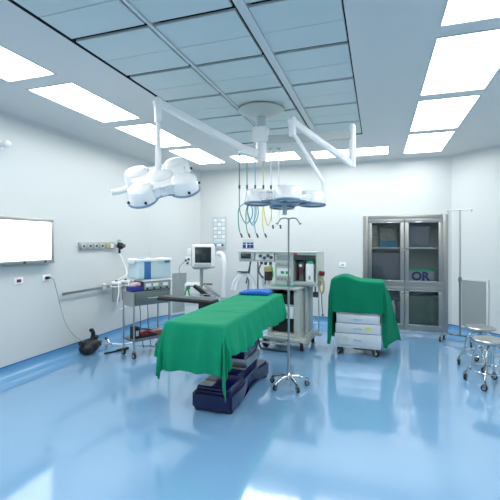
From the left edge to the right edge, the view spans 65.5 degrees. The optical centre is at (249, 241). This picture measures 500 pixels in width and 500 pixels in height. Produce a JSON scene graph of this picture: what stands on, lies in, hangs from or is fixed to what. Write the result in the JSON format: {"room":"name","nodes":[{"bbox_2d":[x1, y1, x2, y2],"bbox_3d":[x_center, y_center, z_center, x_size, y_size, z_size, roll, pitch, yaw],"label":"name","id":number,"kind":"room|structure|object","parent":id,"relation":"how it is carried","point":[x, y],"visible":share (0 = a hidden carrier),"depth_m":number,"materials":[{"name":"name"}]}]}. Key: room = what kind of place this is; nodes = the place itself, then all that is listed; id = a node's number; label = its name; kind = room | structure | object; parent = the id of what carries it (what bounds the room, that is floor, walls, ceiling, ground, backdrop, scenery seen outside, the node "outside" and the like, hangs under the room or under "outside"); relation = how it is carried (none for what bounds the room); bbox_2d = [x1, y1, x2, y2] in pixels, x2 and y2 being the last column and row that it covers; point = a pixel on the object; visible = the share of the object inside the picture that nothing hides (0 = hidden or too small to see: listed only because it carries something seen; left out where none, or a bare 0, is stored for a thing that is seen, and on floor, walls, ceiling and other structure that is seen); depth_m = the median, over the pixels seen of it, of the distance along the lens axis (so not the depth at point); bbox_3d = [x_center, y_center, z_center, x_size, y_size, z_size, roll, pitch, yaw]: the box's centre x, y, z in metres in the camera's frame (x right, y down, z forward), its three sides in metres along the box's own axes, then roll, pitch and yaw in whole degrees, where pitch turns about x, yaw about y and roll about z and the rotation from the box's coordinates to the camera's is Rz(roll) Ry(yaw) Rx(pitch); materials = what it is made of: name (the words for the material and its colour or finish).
{"room":"operating room","nodes":[
{"label":"operating room","id":0,"kind":"room"},
{"bbox_2d":[0,115,149,367],"bbox_3d":[-3.128,0.045,3.482,0.120,3.010,7.860,0,0,18],"label":"wall","id":1,"kind":"structure","parent":0,"point":[44,174],"depth_m":5.21,"materials":[{"name":"paint"}]},
{"bbox_2d":[0,140,11,149],"bbox_3d":[-2.708,-1.070,4.281,0.179,0.100,0.100,0,0,18],"label":"wall bracket","id":2,"kind":"object","parent":1,"relation":"attached to","point":[6,143],"visible":1,"depth_m":4.25,"materials":[{"name":"white plastic"}]},
{"bbox_2d":[14,277,22,284],"bbox_3d":[-2.705,0.460,4.548,0.018,0.080,0.124,0,0,18],"label":"wall socket","id":3,"kind":"object","parent":1,"relation":"attached to","point":[19,280],"visible":1,"depth_m":4.54,"materials":[{"name":"white plastic"}]},
{"bbox_2d":[0,216,53,265],"bbox_3d":[-2.709,-0.005,4.400,0.098,0.550,1.195,0,0,18],"label":"x-ray viewer","id":4,"kind":"object","parent":1,"relation":"attached to","point":[23,241],"visible":1,"depth_m":4.58,"materials":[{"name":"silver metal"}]},
{"bbox_2d":[42,274,50,280],"bbox_3d":[-2.578,0.460,4.933,0.018,0.080,0.124,0,0,18],"label":"wall socket","id":5,"kind":"object","parent":1,"relation":"attached to","point":[43,276],"visible":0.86,"depth_m":4.91,"materials":[{"name":"white plastic"}]},
{"bbox_2d":[46,276,81,340],"bbox_3d":[-2.431,0.904,5.114,0.068,0.920,0.493,0,0,30],"label":"extension cord","id":6,"kind":"object","parent":1,"relation":"hanging from","point":[48,277],"visible":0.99,"depth_m":5.05,"materials":[{"name":"black rubber"}]},
{"bbox_2d":[0,109,151,164],"bbox_3d":[-3.048,-1.434,3.456,0.050,0.052,7.860,0,0,18],"label":"trim","id":7,"kind":"structure","parent":1,"relation":"attached to","point":[4,113],"depth_m":5.22,"materials":[{"name":"paint"}]},
{"bbox_2d":[0,318,153,383],"bbox_3d":[-3.019,1.479,3.446,0.110,0.142,7.860,0,0,18],"label":"baseboard","id":8,"kind":"structure","parent":1,"relation":"attached to","point":[10,372],"depth_m":4.97,"materials":[{"name":"blue plastic"}]},
{"bbox_2d":[78,242,113,249],"bbox_3d":[-2.274,0.065,5.802,0.052,0.110,0.740,0,0,18],"label":"outlet panel","id":9,"kind":"object","parent":1,"relation":"attached to","point":[81,245],"visible":1,"depth_m":5.74,"materials":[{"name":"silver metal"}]},
{"bbox_2d":[62,281,133,295],"bbox_3d":[-2.212,0.695,5.992,0.052,0.036,1.800,0,0,18],"label":"rail","id":10,"kind":"object","parent":1,"relation":"attached to","point":[108,286],"visible":0.51,"depth_m":5.50,"materials":[{"name":"silver metal"}]},
{"bbox_2d":[110,280,121,301],"bbox_3d":[-2.073,0.762,6.009,0.194,0.335,0.180,0,0,18],"label":"canister","id":11,"kind":"object","parent":10,"relation":"attached to","point":[114,285],"visible":0.94,"depth_m":5.95,"materials":[{"name":"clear plastic"}]},
{"bbox_2d":[112,284,120,301],"bbox_3d":[-2.066,0.795,6.007,0.128,0.270,0.128,0,0,18],"label":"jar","id":12,"kind":"object","parent":11,"relation":"on","point":[114,286],"depth_m":5.95,"materials":[{"name":"plastic"}]},
{"bbox_2d":[117,253,126,279],"bbox_3d":[-2.006,0.399,6.114,0.151,0.432,0.268,0,0,-9],"label":"tube","id":13,"kind":"object","parent":11,"relation":"on","point":[119,253],"visible":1,"depth_m":6.17,"materials":[{"name":"white plastic"}]},
{"bbox_2d":[117,281,128,309],"bbox_3d":[-1.961,0.831,6.013,0.074,0.422,0.360,0,0,18],"label":"tube","id":14,"kind":"object","parent":11,"relation":"attached to","point":[128,281],"visible":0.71,"depth_m":5.88,"materials":[{"name":"white plastic"}]},
{"bbox_2d":[120,279,129,299],"bbox_3d":[-2.001,0.762,6.227,0.194,0.335,0.180,0,0,18],"label":"canister","id":15,"kind":"object","parent":10,"relation":"attached to","point":[124,283],"visible":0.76,"depth_m":6.17,"materials":[{"name":"grey plastic"}]},
{"bbox_2d":[115,240,125,252],"bbox_3d":[-2.077,0.080,6.221,0.164,0.220,0.110,0,0,18],"label":"suction regulator","id":16,"kind":"object","parent":1,"relation":"attached to","point":[119,245],"visible":1,"depth_m":6.19,"materials":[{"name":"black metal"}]},
{"bbox_2d":[150,165,199,317],"bbox_3d":[-1.483,0.045,7.683,0.120,3.010,1.204,0,0,42],"label":"wall","id":17,"kind":"structure","parent":0,"point":[174,222],"depth_m":7.60,"materials":[{"name":"paint"}]},
{"bbox_2d":[151,313,184,325],"bbox_3d":[-1.398,1.479,7.606,0.110,0.142,1.204,0,0,42],"label":"baseboard","id":18,"kind":"structure","parent":17,"relation":"attached to","point":[162,319],"depth_m":7.37,"materials":[{"name":"blue plastic"}]},
{"bbox_2d":[151,162,199,173],"bbox_3d":[-1.420,-1.434,7.626,0.050,0.052,1.204,0,0,42],"label":"trim","id":19,"kind":"structure","parent":17,"relation":"attached to","point":[152,163],"depth_m":7.94,"materials":[{"name":"paint"}]},
{"bbox_2d":[170,271,187,314],"bbox_3d":[-1.395,1.010,7.673,0.021,0.840,0.420,0,0,42],"label":"air vent","id":20,"kind":"object","parent":17,"relation":"in","point":[176,288],"visible":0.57,"depth_m":7.65,"materials":[{"name":"metal"}]},
{"bbox_2d":[0,324,499,499],"bbox_3d":[0.005,1.600,3.294,6.190,0.100,9.700,0,0,18],"label":"floor","id":21,"kind":"structure","parent":0,"point":[405,422],"depth_m":3.21,"materials":[{"name":"blue plastic"}]},
{"bbox_2d":[78,328,99,354],"bbox_3d":[-2.224,1.380,5.388,0.221,0.335,0.411,0,0,12],"label":"pump","id":22,"kind":"object","parent":21,"relation":"on","point":[91,345],"visible":1,"depth_m":5.32,"materials":[{"name":"black rubber"}]},
{"bbox_2d":[99,337,132,349],"bbox_3d":[-1.966,1.463,5.726,0.089,0.174,0.552,0,0,38],"label":"coupling","id":23,"kind":"object","parent":21,"relation":"on","point":[106,344],"visible":0.92,"depth_m":5.60,"materials":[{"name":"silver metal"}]},
{"bbox_2d":[104,347,128,353],"bbox_3d":[-1.877,1.534,5.477,0.050,0.029,0.360,0,0,42],"label":"strap","id":24,"kind":"object","parent":21,"relation":"on","point":[126,348],"visible":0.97,"depth_m":5.46,"materials":[{"name":"black rubber"}]},
{"bbox_2d":[121,288,170,358],"bbox_3d":[-1.436,1.110,5.424,0.586,0.880,0.392,0,0,-43],"label":"trolley","id":25,"kind":"object","parent":21,"relation":"on","point":[132,299],"visible":0.61,"depth_m":5.28,"materials":[{"name":"silver metal"}]},
{"bbox_2d":[126,282,143,291],"bbox_3d":[-1.546,0.607,5.225,0.172,0.125,0.175,0,0,-43],"label":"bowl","id":26,"kind":"object","parent":25,"relation":"on","point":[135,286],"visible":1,"depth_m":5.17,"materials":[{"name":"blue plastic"}]},
{"bbox_2d":[130,325,139,338],"bbox_3d":[-1.553,1.230,5.249,0.080,0.170,0.142,0,0,-43],"label":"power adapter","id":27,"kind":"object","parent":25,"relation":"on","point":[137,328],"visible":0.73,"depth_m":5.21,"materials":[{"name":"black plastic"}]},
{"bbox_2d":[123,334,160,341],"bbox_3d":[-1.440,1.310,5.421,0.550,0.040,0.332,0,0,-43],"label":"shelf","id":28,"kind":"object","parent":25,"relation":"attached to","point":[157,336],"depth_m":5.27,"materials":[{"name":"silver metal"}]},
{"bbox_2d":[140,330,156,337],"bbox_3d":[-1.449,1.277,5.387,0.260,0.075,0.200,0,0,-43],"label":"foot pedal","id":29,"kind":"object","parent":25,"relation":"on","point":[147,334],"visible":0.63,"depth_m":5.33,"materials":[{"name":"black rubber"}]},
{"bbox_2d":[140,328,156,335],"bbox_3d":[-1.418,1.253,5.362,0.263,0.086,0.231,0,0,-19],"label":"cable","id":30,"kind":"object","parent":29,"relation":"on","point":[141,328],"visible":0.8,"depth_m":5.32,"materials":[{"name":"black rubber"}]},
{"bbox_2d":[133,278,171,290],"bbox_3d":[-1.373,0.595,5.481,0.440,0.150,0.315,0,0,-43],"label":"medical device","id":31,"kind":"object","parent":25,"relation":"on","point":[159,283],"visible":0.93,"depth_m":5.36,"materials":[{"name":"grey plastic"}]},
{"bbox_2d":[127,257,171,279],"bbox_3d":[-1.417,0.373,5.438,0.585,0.285,0.300,0,0,-43],"label":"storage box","id":32,"kind":"object","parent":31,"relation":"on","point":[160,267],"visible":1,"depth_m":5.31,"materials":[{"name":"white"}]},
{"bbox_2d":[151,328,162,334],"bbox_3d":[-1.328,1.286,5.580,0.141,0.056,0.180,0,0,-43],"label":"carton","id":33,"kind":"object","parent":25,"relation":"on","point":[158,330],"visible":0.44,"depth_m":5.52,"materials":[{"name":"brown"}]},
{"bbox_2d":[185,282,199,313],"bbox_3d":[-1.042,1.150,7.026,0.240,0.800,0.265,0,0,1],"label":"base cabinet","id":34,"kind":"object","parent":21,"relation":"on","point":[189,307],"visible":0.4,"depth_m":6.91,"materials":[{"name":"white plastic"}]},
{"bbox_2d":[189,268,216,298],"bbox_3d":[-0.792,1.000,6.583,0.540,1.100,0.428,0,0,11],"label":"monitor stand","id":35,"kind":"object","parent":21,"relation":"on","point":[201,269],"visible":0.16,"depth_m":6.56,"materials":[{"name":"white metal"}]},
{"bbox_2d":[184,286,189,295],"bbox_3d":[-1.062,0.836,6.587,0.106,0.161,0.012,0,0,18],"label":"tag","id":36,"kind":"object","parent":35,"relation":"hanging from","point":[187,287],"visible":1,"depth_m":6.58,"materials":[{"name":"green plastic"}]},
{"bbox_2d":[185,244,214,268],"bbox_3d":[-0.850,0.249,6.572,0.495,0.400,0.190,0,0,11],"label":"patient monitor","id":37,"kind":"object","parent":35,"relation":"on","point":[199,255],"visible":1,"depth_m":6.48,"materials":[{"name":"white plastic"}]},
{"bbox_2d":[191,294,216,298],"bbox_3d":[-0.748,0.895,6.501,0.420,0.070,0.260,0,0,11],"label":"tray","id":38,"kind":"object","parent":35,"relation":"on","point":[196,295],"depth_m":6.39,"materials":[{"name":"grey plastic"}]},
{"bbox_2d":[193,283,220,297],"bbox_3d":[-0.705,0.822,6.450,0.457,0.248,0.208,0,0,7],"label":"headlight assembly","id":39,"kind":"object","parent":35,"relation":"on","point":[206,289],"visible":0.9,"depth_m":6.39,"materials":[{"name":"white plastic"}]},
{"bbox_2d":[157,295,268,414],"bbox_3d":[-0.561,1.115,4.398,1.426,0.870,2.035,0,0,18],"label":"table","id":40,"kind":"object","parent":21,"relation":"on","point":[247,370],"visible":0.48,"depth_m":3.80,"materials":[{"name":"blue plastic"}]},
{"bbox_2d":[154,293,286,401],"bbox_3d":[-0.164,0.994,4.263,0.738,0.617,2.235,0,0,18],"label":"sheet","id":41,"kind":"object","parent":40,"relation":"on","point":[205,340],"visible":0.97,"depth_m":3.33,"materials":[{"name":"green fabric"}]},
{"bbox_2d":[239,289,271,294],"bbox_3d":[0.075,0.657,5.092,0.400,0.058,0.240,0,0,16],"label":"pad","id":42,"kind":"object","parent":41,"relation":"on","point":[248,291],"visible":1,"depth_m":5.00,"materials":[{"name":"blue"}]},
{"bbox_2d":[216,251,226,300],"bbox_3d":[-0.456,0.856,6.509,0.306,1.388,0.297,0,0,18],"label":"hose","id":43,"kind":"object","parent":21,"relation":"on","point":[219,253],"visible":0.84,"depth_m":6.50,"materials":[{"name":"white plastic"}]},
{"bbox_2d":[231,251,324,351],"bbox_3d":[0.431,0.852,5.886,1.428,1.405,0.796,0,0,26],"label":"machine","id":44,"kind":"object","parent":21,"relation":"on","point":[306,268],"visible":0.88,"depth_m":5.74,"materials":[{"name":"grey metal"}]},
{"bbox_2d":[237,251,323,261],"bbox_3d":[0.464,0.230,5.991,1.270,0.160,0.415,0,0,26],"label":"shelf","id":45,"kind":"object","parent":44,"relation":"attached to","point":[252,256],"depth_m":5.84,"materials":[{"name":"metal"}]},
{"bbox_2d":[273,290,293,331],"bbox_3d":[0.577,1.045,5.890,0.350,0.550,0.380,0,0,26],"label":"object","id":46,"kind":"object","parent":44,"relation":"attached to","point":[282,327],"depth_m":5.71,"materials":[{"name":"metal"}]},
{"bbox_2d":[294,280,315,283],"bbox_3d":[0.856,0.595,5.778,0.320,0.019,0.340,0,0,26],"label":"niche shelf","id":47,"kind":"object","parent":44,"relation":"attached to","point":[295,281],"depth_m":5.65,"materials":[{"name":"grey plastic"}]},
{"bbox_2d":[294,255,315,259],"bbox_3d":[0.859,0.232,5.796,0.330,0.067,0.295,0,0,26],"label":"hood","id":48,"kind":"object","parent":44,"relation":"attached to","point":[296,257],"depth_m":5.66,"materials":[{"name":"grey plastic"}]},
{"bbox_2d":[270,218,309,392],"bbox_3d":[0.431,0.646,4.172,0.419,1.807,0.435,0,0,-2],"label":"stand","id":49,"kind":"object","parent":21,"relation":"on","point":[288,376],"visible":1,"depth_m":4.16,"materials":[{"name":"silver metal"}]},
{"bbox_2d":[335,312,380,356],"bbox_3d":[1.518,1.050,5.477,0.620,1.000,0.501,0,0,18],"label":"cart","id":50,"kind":"object","parent":21,"relation":"on","point":[357,331],"visible":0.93,"depth_m":5.25,"materials":[{"name":"metal"}]},
{"bbox_2d":[327,274,400,348],"bbox_3d":[1.618,0.944,5.483,0.998,0.953,0.603,0,0,18],"label":"drape","id":51,"kind":"object","parent":50,"relation":"on","point":[350,293],"visible":1,"depth_m":5.29,"materials":[{"name":"fabric"}]},
{"bbox_2d":[363,214,447,331],"bbox_3d":[2.774,0.544,7.024,1.388,2.012,0.482,0,0,18],"label":"tall cabinet","id":52,"kind":"object","parent":21,"relation":"on","point":[435,256],"visible":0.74,"depth_m":6.83,"materials":[{"name":"grey metal"}]},
{"bbox_2d":[372,225,377,246],"bbox_3d":[2.286,-0.094,7.228,0.175,0.402,0.233,0,0,18],"label":"wrapped package","id":53,"kind":"object","parent":52,"relation":"on","point":[374,227],"visible":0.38,"depth_m":7.11},
{"bbox_2d":[372,252,399,279],"bbox_3d":[2.503,0.484,7.135,0.507,0.560,0.268,0,0,18],"label":"package","id":54,"kind":"object","parent":52,"relation":"in","point":[385,266],"visible":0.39,"depth_m":7.01,"materials":[{"name":"grey"}]},
{"bbox_2d":[372,247,399,248],"bbox_3d":[2.466,0.115,7.153,0.635,0.030,0.387,0,0,18],"label":"shelf","id":55,"kind":"object","parent":52,"relation":"attached to","point":[372,247],"depth_m":6.96,"materials":[{"name":"silver metal"}]},
{"bbox_2d":[379,228,396,246],"bbox_3d":[2.567,-0.074,7.229,0.312,0.363,0.164,0,0,18],"label":"wrapped package","id":56,"kind":"object","parent":52,"relation":"on","point":[385,234],"visible":0.62,"depth_m":7.16},
{"bbox_2d":[380,241,396,246],"bbox_3d":[2.506,0.044,7.045,0.316,0.120,0.196,0,0,18],"label":"tray","id":57,"kind":"object","parent":52,"relation":"in","point":[382,243],"visible":0.98,"depth_m":6.96,"materials":[{"name":"blue plastic"}]},
{"bbox_2d":[392,298,395,316],"bbox_3d":[2.583,1.269,7.025,0.090,0.500,0.089,0,0,18],"label":"spray bottle","id":58,"kind":"object","parent":52,"relation":"in","point":[393,303],"visible":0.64,"depth_m":7.00,"materials":[{"name":"white plastic"}]},
{"bbox_2d":[395,299,399,322],"bbox_3d":[2.709,1.294,7.088,0.100,0.450,0.240,0,0,18],"label":"binder","id":59,"kind":"object","parent":52,"relation":"in","point":[397,301],"visible":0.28,"depth_m":6.98,"materials":[{"name":"grey plastic"}]},
{"bbox_2d":[409,226,429,246],"bbox_3d":[3.023,-0.085,6.986,0.369,0.380,0.268,0,0,18],"label":"package","id":60,"kind":"object","parent":52,"relation":"on","point":[419,236],"visible":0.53,"depth_m":6.86,"materials":[{"name":"grey"}]},
{"bbox_2d":[409,268,434,280],"bbox_3d":[3.025,0.619,6.911,0.430,0.290,0.276,0,0,18],"label":"storage box","id":61,"kind":"object","parent":52,"relation":"in","point":[415,274],"visible":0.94,"depth_m":6.79,"materials":[{"name":"grey cardboard"}]},
{"bbox_2d":[409,294,438,325],"bbox_3d":[3.083,1.235,6.945,0.512,0.571,0.271,0,0,18],"label":"linens","id":62,"kind":"object","parent":52,"relation":"in","point":[423,308],"visible":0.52,"depth_m":6.82,"materials":[{"name":"green fabric"}]},
{"bbox_2d":[409,247,438,248],"bbox_3d":[3.099,0.115,6.945,0.635,0.030,0.387,0,0,18],"label":"shelf","id":63,"kind":"object","parent":52,"relation":"attached to","point":[409,247],"depth_m":6.76,"materials":[{"name":"silver metal"}]},
{"bbox_2d":[439,209,472,346],"bbox_3d":[3.162,0.529,5.927,0.266,2.042,0.529,0,0,-42],"label":"stand","id":64,"kind":"object","parent":21,"relation":"on","point":[443,333],"visible":0.86,"depth_m":5.98,"materials":[{"name":"silver metal"}]},
{"bbox_2d":[457,324,499,372],"bbox_3d":[2.850,1.302,4.821,0.396,0.497,0.396,0,0,-25],"label":"stool","id":65,"kind":"object","parent":21,"relation":"on","point":[479,329],"visible":0.83,"depth_m":4.80,"materials":[{"name":"silver metal"}]},
{"bbox_2d":[463,335,499,390],"bbox_3d":[2.588,1.302,4.202,0.396,0.497,0.396,0,0,-2],"label":"stool","id":66,"kind":"object","parent":21,"relation":"on","point":[491,342],"visible":1,"depth_m":4.19,"materials":[{"name":"silver metal"}]},
{"bbox_2d":[0,0,499,170],"bbox_3d":[-0.073,-1.494,3.056,6.190,0.092,9.200,0,0,18],"label":"ceiling","id":67,"kind":"structure","parent":0,"point":[207,59],"depth_m":3.26,"materials":[{"name":"white"}]},
{"bbox_2d":[0,45,56,82],"bbox_3d":[-2.125,-1.488,2.931,0.549,0.064,1.159,0,0,18],"label":"light panel","id":68,"kind":"object","parent":67,"relation":"attached to","point":[14,67],"visible":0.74,"depth_m":3.29,"materials":[{"name":"glowing white plastic diffuser"}]},
{"bbox_2d":[26,82,141,122],"bbox_3d":[-1.717,-1.488,4.171,0.549,0.064,1.109,0,0,18],"label":"light panel","id":69,"kind":"object","parent":67,"relation":"attached to","point":[70,95],"visible":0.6,"depth_m":4.10,"materials":[{"name":"glowing white plastic diffuser"}]},
{"bbox_2d":[113,123,191,147],"bbox_3d":[-1.305,-1.488,5.425,0.549,0.064,1.149,0,0,18],"label":"light panel","id":70,"kind":"object","parent":67,"relation":"attached to","point":[146,132],"visible":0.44,"depth_m":5.34,"materials":[{"name":"glowing white plastic diffuser"}]},
{"bbox_2d":[167,148,225,164],"bbox_3d":[-0.881,-1.488,6.712,0.549,0.064,1.199,0,0,18],"label":"light panel","id":71,"kind":"object","parent":67,"relation":"attached to","point":[197,155],"visible":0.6,"depth_m":6.68,"materials":[{"name":"white paint"}]},
{"bbox_2d":[111,96,355,214],"bbox_3d":[-0.081,-0.858,3.855,2.397,1.178,1.064,0,0,-27],"label":"lamp","id":72,"kind":"object","parent":67,"relation":"hanging from","point":[144,186],"visible":1,"depth_m":3.80,"materials":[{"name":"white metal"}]},
{"bbox_2d":[238,154,252,237],"bbox_3d":[-0.079,-0.757,6.029,0.251,1.404,0.074,0,0,18],"label":"gas hose","id":73,"kind":"object","parent":67,"relation":"hanging from","point":[239,154],"visible":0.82,"depth_m":6.05,"materials":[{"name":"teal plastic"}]},
{"bbox_2d":[245,156,258,237],"bbox_3d":[0.025,-0.757,6.042,0.220,1.404,0.074,0,0,18],"label":"gas hose","id":74,"kind":"object","parent":67,"relation":"hanging from","point":[246,156],"visible":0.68,"depth_m":6.06,"materials":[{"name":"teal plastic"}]},
{"bbox_2d":[247,147,258,237],"bbox_3d":[0.046,-0.757,6.082,0.211,1.404,0.074,0,0,18],"label":"gas hose","id":75,"kind":"object","parent":67,"relation":"hanging from","point":[254,147],"visible":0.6,"depth_m":6.06,"materials":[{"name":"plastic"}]},
{"bbox_2d":[229,151,300,162],"bbox_3d":[0.271,-1.488,6.759,1.149,0.064,0.609,0,0,18],"label":"light panel","id":76,"kind":"object","parent":67,"relation":"attached to","point":[292,155],"visible":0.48,"depth_m":6.78,"materials":[{"name":"white paint"}]},
{"bbox_2d":[262,162,271,237],"bbox_3d":[0.256,-0.757,6.061,0.168,1.404,0.074,0,0,18],"label":"gas hose","id":77,"kind":"object","parent":67,"relation":"hanging from","point":[263,162],"visible":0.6,"depth_m":6.06,"materials":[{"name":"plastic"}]},
{"bbox_2d":[269,148,273,228],"bbox_3d":[0.332,-0.829,6.084,0.078,1.261,0.069,0,0,-18],"label":"gas hose","id":78,"kind":"object","parent":67,"relation":"hanging from","point":[270,149],"visible":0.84,"depth_m":6.08,"materials":[{"name":"grey plastic"}]},
{"bbox_2d":[276,148,281,228],"bbox_3d":[0.450,-0.829,6.092,0.078,1.261,0.069,0,0,-18],"label":"gas hose","id":79,"kind":"object","parent":67,"relation":"hanging from","point":[278,149],"visible":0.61,"depth_m":6.08,"materials":[{"name":"grey plastic"}]},
{"bbox_2d":[310,146,389,158],"bbox_3d":[1.642,-1.488,6.397,1.219,0.064,0.579,0,0,18],"label":"light panel","id":80,"kind":"object","parent":67,"relation":"attached to","point":[380,150],"visible":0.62,"depth_m":6.40,"materials":[{"name":"white paint"}]},
{"bbox_2d":[403,131,455,153],"bbox_3d":[2.631,-1.488,5.803,0.589,0.064,1.229,0,0,18],"label":"light panel","id":81,"kind":"object","parent":67,"relation":"attached to","point":[436,141],"visible":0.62,"depth_m":5.75,"materials":[{"name":"white paint"}]},
{"bbox_2d":[409,94,481,131],"bbox_3d":[2.207,-1.488,4.516,0.589,0.064,1.199,0,0,18],"label":"light panel","id":82,"kind":"object","parent":67,"relation":"attached to","point":[442,113],"visible":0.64,"depth_m":4.41,"materials":[{"name":"white glowing translucent plastic diffuser"}]},
{"bbox_2d":[419,28,499,95],"bbox_3d":[1.792,-1.488,3.253,0.589,0.064,1.179,0,0,18],"label":"light panel","id":83,"kind":"object","parent":67,"relation":"attached to","point":[470,61],"visible":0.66,"depth_m":3.18,"materials":[{"name":"white paint"}]},
{"bbox_2d":[438,0,499,27],"bbox_3d":[1.379,-1.488,1.999,0.589,0.064,1.179,0,0,18],"label":"light panel","id":84,"kind":"object","parent":67,"relation":"attached to","point":[455,12],"visible":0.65,"depth_m":2.48,"materials":[{"name":"white glowing translucent plastic diffuser"}]},
{"bbox_2d":[200,159,451,323],"bbox_3d":[1.217,0.045,7.411,4.700,3.010,0.120,0,0,18],"label":"wall","id":85,"kind":"structure","parent":0,"point":[424,187],"depth_m":7.28,"materials":[{"name":"paint"}]},
{"bbox_2d":[213,217,225,248],"bbox_3d":[-0.624,-0.177,7.927,0.280,0.655,0.050,0,0,18],"label":"control panel","id":86,"kind":"object","parent":85,"relation":"attached to","point":[219,223],"visible":0.96,"depth_m":7.92,"materials":[{"name":"grey plastic"}]},
{"bbox_2d":[243,239,253,248],"bbox_3d":[-0.038,0.048,7.754,0.230,0.185,0.012,0,0,18],"label":"notice sign","id":87,"kind":"object","parent":85,"relation":"attached to","point":[247,243],"visible":1,"depth_m":7.75,"materials":[{"name":"grey plastic"}]},
{"bbox_2d":[313,316,336,325],"bbox_3d":[0.501,1.479,7.526,3.267,0.142,0.110,0,0,18],"label":"baseboard","id":88,"kind":"structure","parent":85,"relation":"attached to","point":[322,320],"depth_m":7.28,"materials":[{"name":"blue plastic"}]},
{"bbox_2d":[200,155,451,173],"bbox_3d":[1.191,-1.434,7.330,4.700,0.052,0.050,0,0,18],"label":"trim","id":89,"kind":"structure","parent":85,"relation":"attached to","point":[445,156],"depth_m":7.23,"materials":[{"name":"paint"}]},
{"bbox_2d":[339,262,345,266],"bbox_3d":[1.709,0.430,7.177,0.124,0.090,0.016,0,0,18],"label":"wall socket","id":90,"kind":"object","parent":85,"relation":"attached to","point":[341,264],"visible":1,"depth_m":7.17,"materials":[{"name":"white plastic"}]},
{"bbox_2d":[452,149,499,333],"bbox_3d":[3.727,0.045,6.167,0.120,3.010,1.075,0,0,-27],"label":"wall","id":91,"kind":"structure","parent":0,"point":[475,177],"depth_m":6.23,"materials":[{"name":"paint"}]},
{"bbox_2d":[447,324,450,332],"bbox_3d":[3.382,1.479,6.577,0.067,0.142,0.110,0,0,18],"label":"baseboard","id":92,"kind":"structure","parent":91,"relation":"attached to","point":[449,325],"depth_m":6.62,"materials":[{"name":"blue plastic"}]},
{"bbox_2d":[461,278,488,332],"bbox_3d":[3.601,1.010,6.257,0.021,0.820,0.480,0,0,-27],"label":"air vent","id":93,"kind":"object","parent":91,"relation":"in","point":[474,292],"visible":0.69,"depth_m":6.24,"materials":[{"name":"metal"}]},
{"bbox_2d":[451,324,499,337],"bbox_3d":[3.624,1.479,6.115,0.110,0.142,1.075,0,0,-27],"label":"baseboard","id":94,"kind":"structure","parent":91,"relation":"attached to","point":[454,328],"depth_m":6.38,"materials":[{"name":"blue plastic"}]},
{"bbox_2d":[451,145,499,158],"bbox_3d":[3.651,-1.434,6.128,0.050,0.052,1.075,0,0,-27],"label":"trim","id":95,"kind":"structure","parent":91,"relation":"attached to","point":[495,147],"depth_m":6.22,"materials":[{"name":"paint"}]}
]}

